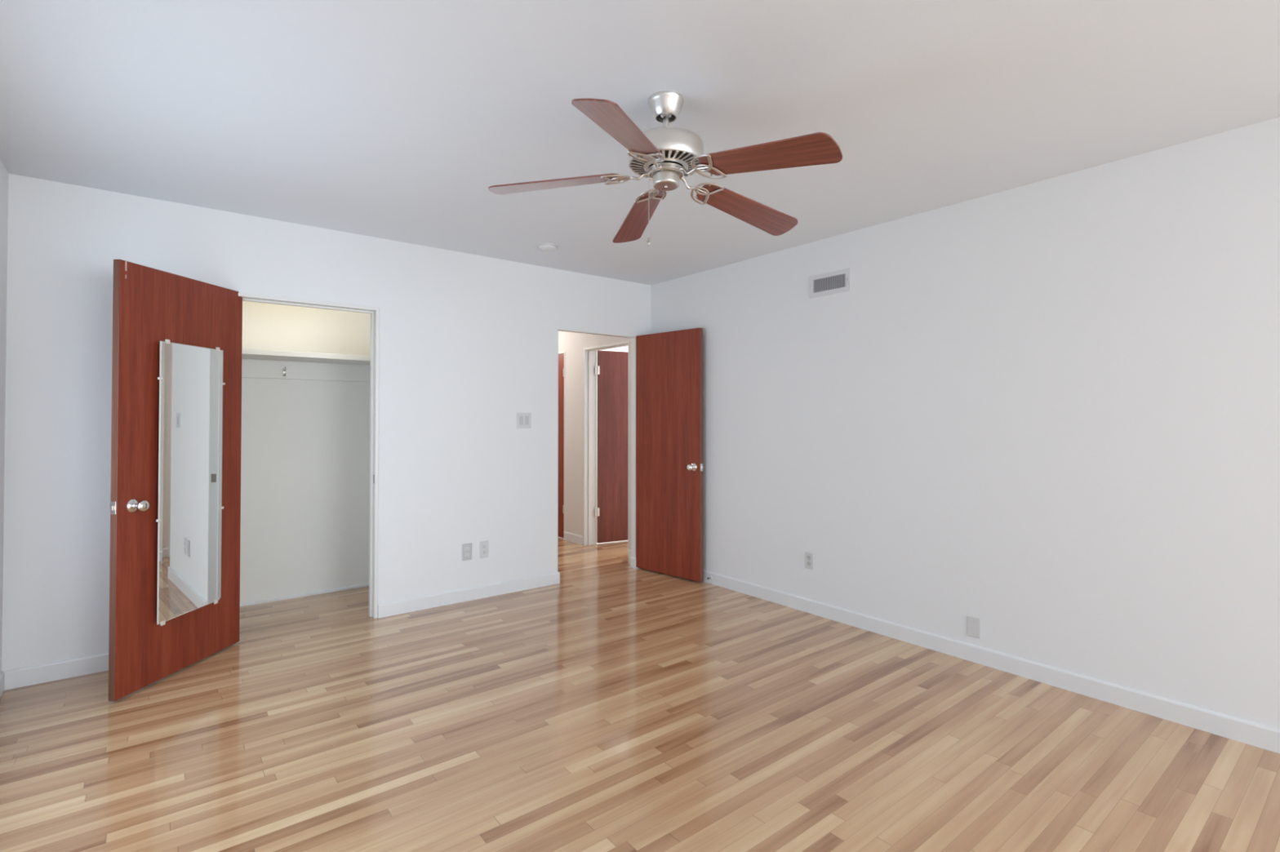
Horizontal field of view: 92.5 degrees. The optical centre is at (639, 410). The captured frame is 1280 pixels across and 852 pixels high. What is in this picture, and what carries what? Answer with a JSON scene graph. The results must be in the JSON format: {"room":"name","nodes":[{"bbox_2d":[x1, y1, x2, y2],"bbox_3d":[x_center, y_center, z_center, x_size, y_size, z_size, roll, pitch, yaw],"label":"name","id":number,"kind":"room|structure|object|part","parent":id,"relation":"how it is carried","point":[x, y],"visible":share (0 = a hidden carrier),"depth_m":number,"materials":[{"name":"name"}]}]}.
{"room":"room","nodes":[
{"label":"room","id":0,"kind":"room"},
{"bbox_2d":[0,160,8,673],"bbox_3d":[-0.066,0.047,-0.937,0.150,2.440,9.650,1,-1,-38],"label":"wall","id":1,"kind":"structure","parent":0,"point":[4,175],"depth_m":2.85,"materials":[{"name":"white paint"}]},
{"bbox_2d":[0,671,4,697],"bbox_3d":[-0.049,1.224,-0.843,0.012,0.088,9.500,1,-1,-38],"label":"baseboard","id":2,"kind":"structure","parent":1,"relation":"attached to","point":[2,674],"depth_m":2.84,"materials":[{"name":"white wood"}]},
{"bbox_2d":[240,301,370,603],"bbox_3d":[-2.282,0.112,4.130,1.570,2.440,0.810,1,-1,-38],"label":"wall","id":3,"kind":"structure","parent":0,"point":[305,443],"depth_m":4.41,"materials":[{"name":"white paint"}]},
{"bbox_2d":[240,583,368,607],"bbox_3d":[-2.252,1.322,4.075,1.370,0.020,0.710,1,-1,-38],"label":"baseboard","id":4,"kind":"structure","parent":3,"relation":"attached to","point":[306,594],"depth_m":4.38,"materials":[{"name":"white wood"}]},
{"bbox_2d":[241,348,370,382],"bbox_3d":[-2.359,-0.304,4.234,1.367,0.165,0.359,1,-1,-38],"label":"closet shelf","id":5,"kind":"object","parent":3,"relation":"attached to","point":[255,363],"visible":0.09,"depth_m":4.31,"materials":[{"name":"white paint"}]},
{"bbox_2d":[282,366,285,377],"bbox_3d":[-2.492,-0.267,4.300,0.020,0.073,0.050,1,-1,-38],"label":"coat hook","id":6,"kind":"object","parent":5,"relation":"hanging from","point":[283,370],"visible":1,"depth_m":4.31,"materials":[{"name":"silver metal"}]},
{"bbox_2d":[1,173,650,671],"bbox_3d":[-1.548,0.112,4.118,4.094,2.440,0.120,1,-1,-38],"label":"wall","id":7,"kind":"structure","parent":0,"point":[468,344],"depth_m":3.79,"materials":[{"name":"white paint"}]},
{"bbox_2d":[108,259,242,701],"bbox_3d":[-2.327,0.314,3.118,0.170,1.988,0.754,0,-1,6],"label":"door","id":8,"kind":"structure","parent":7,"relation":"in","point":[151,306],"depth_m":2.92,"materials":[{"name":"brown wood"}]},
{"bbox_3d":[-2.365,0.439,2.747,0.025,0.058,0.012,0,-1,6],"label":"latch plate","id":9,"kind":"part","parent":8,"relation":"part of","materials":[{"name":"silver metal"}]},
{"bbox_3d":[-2.306,0.441,2.824,0.069,0.062,0.062,0,-1,6],"label":"knob","id":10,"kind":"part","parent":8,"relation":"part of","materials":[{"name":"silver metal"}]},
{"bbox_2d":[155,339,225,626],"bbox_3d":[-2.287,0.348,3.133,0.009,1.378,0.433,0,-1,3],"label":"mirror","id":11,"kind":"object","parent":8,"relation":"attached to","point":[191,384],"visible":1,"depth_m":3.10,"materials":[{"name":"clear glass"}]},
{"bbox_2d":[238,293,379,618],"bbox_3d":[-2.035,0.332,3.730,0.810,1.990,0.128,1,-1,-38],"label":"door frame","id":12,"kind":"structure","parent":7,"relation":"in","point":[375,312],"depth_m":3.93,"materials":[{"name":"white wood"}]},
{"bbox_2d":[1,556,638,690],"bbox_3d":[-1.466,1.288,4.119,3.944,0.088,0.067,1,-1,-38],"label":"baseboard","id":13,"kind":"structure","parent":7,"relation":"attached to","point":[67,668],"depth_m":3.98,"materials":[{"name":"white wood"}]},
{"bbox_2d":[462,542,471,560],"bbox_3d":[-1.211,0.993,4.292,0.070,0.118,0.007,1,-1,-38],"label":"power outlet","id":14,"kind":"object","parent":7,"relation":"attached to","point":[466,548],"visible":1,"depth_m":4.29,"materials":[{"name":"plastic"}]},
{"bbox_2d":[480,540,488,558],"bbox_3d":[-1.112,0.994,4.370,0.062,0.118,0.007,1,-1,-38],"label":"phone jack","id":15,"kind":"object","parent":7,"relation":"attached to","point":[483,544],"visible":1,"depth_m":4.37,"materials":[{"name":"plastic"}]},
{"bbox_2d":[516,413,530,428],"bbox_3d":[-0.867,0.078,4.576,0.118,0.116,0.007,1,-1,-38],"label":"light switch","id":16,"kind":"object","parent":7,"relation":"attached to","point":[523,420],"visible":1,"depth_m":4.57,"materials":[{"name":"plastic"}]},
{"bbox_2d":[556,328,635,572],"bbox_3d":[-0.355,0.356,5.017,0.782,1.978,0.059,1,-1,-38],"label":"door frame","id":17,"kind":"structure","parent":7,"relation":"in","point":[633,338],"depth_m":5.24,"materials":[{"name":"white wood"}]},
{"bbox_2d":[635,328,702,582],"bbox_3d":[0.209,0.347,4.966,0.703,1.969,0.104,-1,-1,44],"label":"door","id":18,"kind":"structure","parent":17,"relation":"attached to","point":[669,365],"depth_m":4.96,"materials":[{"name":"brown wood"}]},
{"bbox_3d":[0.398,0.445,4.760,0.062,0.062,0.069,-1,-1,44],"label":"knob","id":19,"kind":"part","parent":18,"relation":"part of","materials":[{"name":"silver metal"}]},
{"bbox_2d":[600,346,628,351],"bbox_3d":[0.461,0.154,7.223,2.630,2.440,2.740,1,-1,-38],"label":"wall","id":20,"kind":"structure","parent":0,"point":[625,348],"depth_m":8.25,"materials":[{"name":"white paint"}]},
{"bbox_2d":[0,537,1279,851],"bbox_3d":[1.445,1.364,2.567,7.000,0.100,13.500,1,-1,-38],"label":"floor","id":21,"kind":"structure","parent":0,"point":[612,706],"depth_m":2.40,"materials":[{"name":"brown wood"}]},
{"bbox_2d":[0,0,1279,285],"bbox_3d":[1.446,-1.176,2.601,7.000,0.100,13.500,1,-1,-38],"label":"ceiling","id":22,"kind":"structure","parent":0,"point":[394,120],"depth_m":2.22,"materials":[{"name":"white paint"}]},
{"bbox_2d":[537,243,557,251],"bbox_3d":[-0.622,-1.092,4.126,0.128,0.031,0.128,1,-1,-38],"label":"smoke detector","id":23,"kind":"object","parent":22,"relation":"attached to","point":[543,246],"visible":1,"depth_m":4.09,"materials":[{"name":"plastic"}]},
{"bbox_3d":[-0.622,-1.103,4.127,0.128,0.009,0.128,1,-1,-38],"label":"mounting plate","id":24,"kind":"part","parent":23,"relation":"part of","materials":[{"name":"plastic"}]},
{"bbox_2d":[488,90,842,245],"bbox_3d":[0.132,-0.864,2.245,1.225,0.535,1.249,1,-1,-38],"label":"ceiling fan","id":25,"kind":"object","parent":22,"relation":"hanging from","point":[665,155],"visible":1,"depth_m":2.15,"materials":[{"name":"brown wood"}]},
{"bbox_3d":[-0.313,-0.837,2.264,0.490,0.006,0.137,-5,9,4],"label":"fan blade","id":26,"kind":"part","parent":25,"relation":"part of","materials":[{"name":"brown wood"}]},
{"bbox_3d":[-0.050,-0.843,1.854,0.137,0.006,0.491,12,8,19],"label":"fan blade","id":27,"kind":"part","parent":25,"relation":"part of","materials":[{"name":"brown wood"}]},
{"bbox_3d":[-0.009,-0.822,2.630,0.137,0.006,0.493,-12,-5,-16],"label":"fan blade","id":28,"kind":"part","parent":25,"relation":"part of","materials":[{"name":"brown wood"}]},
{"bbox_3d":[0.040,-0.736,2.227,0.019,0.219,0.009,0,-1,-3],"label":"pull chain","id":29,"kind":"part","parent":25,"relation":"part of","materials":[{"name":"silver metal"}]},
{"bbox_3d":[0.432,-0.802,2.461,0.494,0.006,0.137,10,-20,-33],"label":"fan blade","id":30,"kind":"part","parent":25,"relation":"part of","materials":[{"name":"brown wood"}]},
{"bbox_3d":[0.402,-0.813,1.970,0.494,0.006,0.137,10,-13,40],"label":"fan blade","id":31,"kind":"part","parent":25,"relation":"part of","materials":[{"name":"brown wood"}]},
{"bbox_2d":[558,117,1279,729],"bbox_3d":[1.979,0.100,3.070,0.140,2.440,13.100,1,-1,-38],"label":"wall","id":32,"kind":"structure","parent":0,"point":[1046,413],"depth_m":3.01,"materials":[{"name":"white paint"}]},
{"bbox_2d":[557,351,564,538],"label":"door","id":33,"kind":"structure","parent":32,"relation":"in","point":[561,357],"depth_m":6.52,"materials":[{"name":"brown wood"}]},
{"bbox_2d":[564,531,631,559],"bbox_3d":[-1.479,1.319,6.411,1.120,0.088,3.545,1,-1,-38],"label":"baseboard","id":34,"kind":"structure","parent":32,"relation":"attached to","point":[570,537],"depth_m":6.26,"materials":[{"name":"white wood"}]},
{"bbox_2d":[583,341,629,559],"bbox_3d":[-0.276,0.364,5.918,0.148,1.985,0.761,1,-1,-38],"label":"door frame","id":35,"kind":"structure","parent":32,"relation":"in","point":[589,353],"depth_m":6.18,"materials":[{"name":"white wood"}]},
{"bbox_2d":[595,350,628,542],"bbox_3d":[-0.105,0.373,6.383,0.774,1.960,0.104,0,-1,-28],"label":"door","id":36,"kind":"structure","parent":35,"relation":"attached to","point":[611,367],"depth_m":6.30,"materials":[{"name":"brown wood"}]},
{"bbox_2d":[804,551,813,569],"bbox_3d":[1.113,0.991,4.034,0.007,0.108,0.066,1,-1,-38],"label":"power outlet","id":37,"kind":"object","parent":32,"relation":"attached to","point":[809,557],"visible":1,"depth_m":4.03,"materials":[{"name":"plastic"}]},
{"bbox_2d":[808,267,850,297],"bbox_3d":[1.212,-0.813,3.929,0.013,0.141,0.308,1,-1,-38],"label":"air vent","id":38,"kind":"object","parent":32,"relation":"in","point":[839,281],"visible":1,"depth_m":3.92,"materials":[{"name":"metal"}]},
{"bbox_2d":[967,615,980,639],"bbox_3d":[1.755,1.140,3.221,0.007,0.106,0.066,1,-1,-38],"label":"blank plate","id":39,"kind":"object","parent":32,"relation":"attached to","point":[973,623],"visible":1,"depth_m":3.22,"materials":[{"name":"plastic"}]},
{"bbox_2d":[702,569,1279,754],"bbox_3d":[3.035,1.258,1.595,0.012,0.088,9.500,1,-1,-38],"label":"baseboard","id":40,"kind":"structure","parent":32,"relation":"attached to","point":[1264,737],"depth_m":2.97,"materials":[{"name":"white wood"}]}
]}

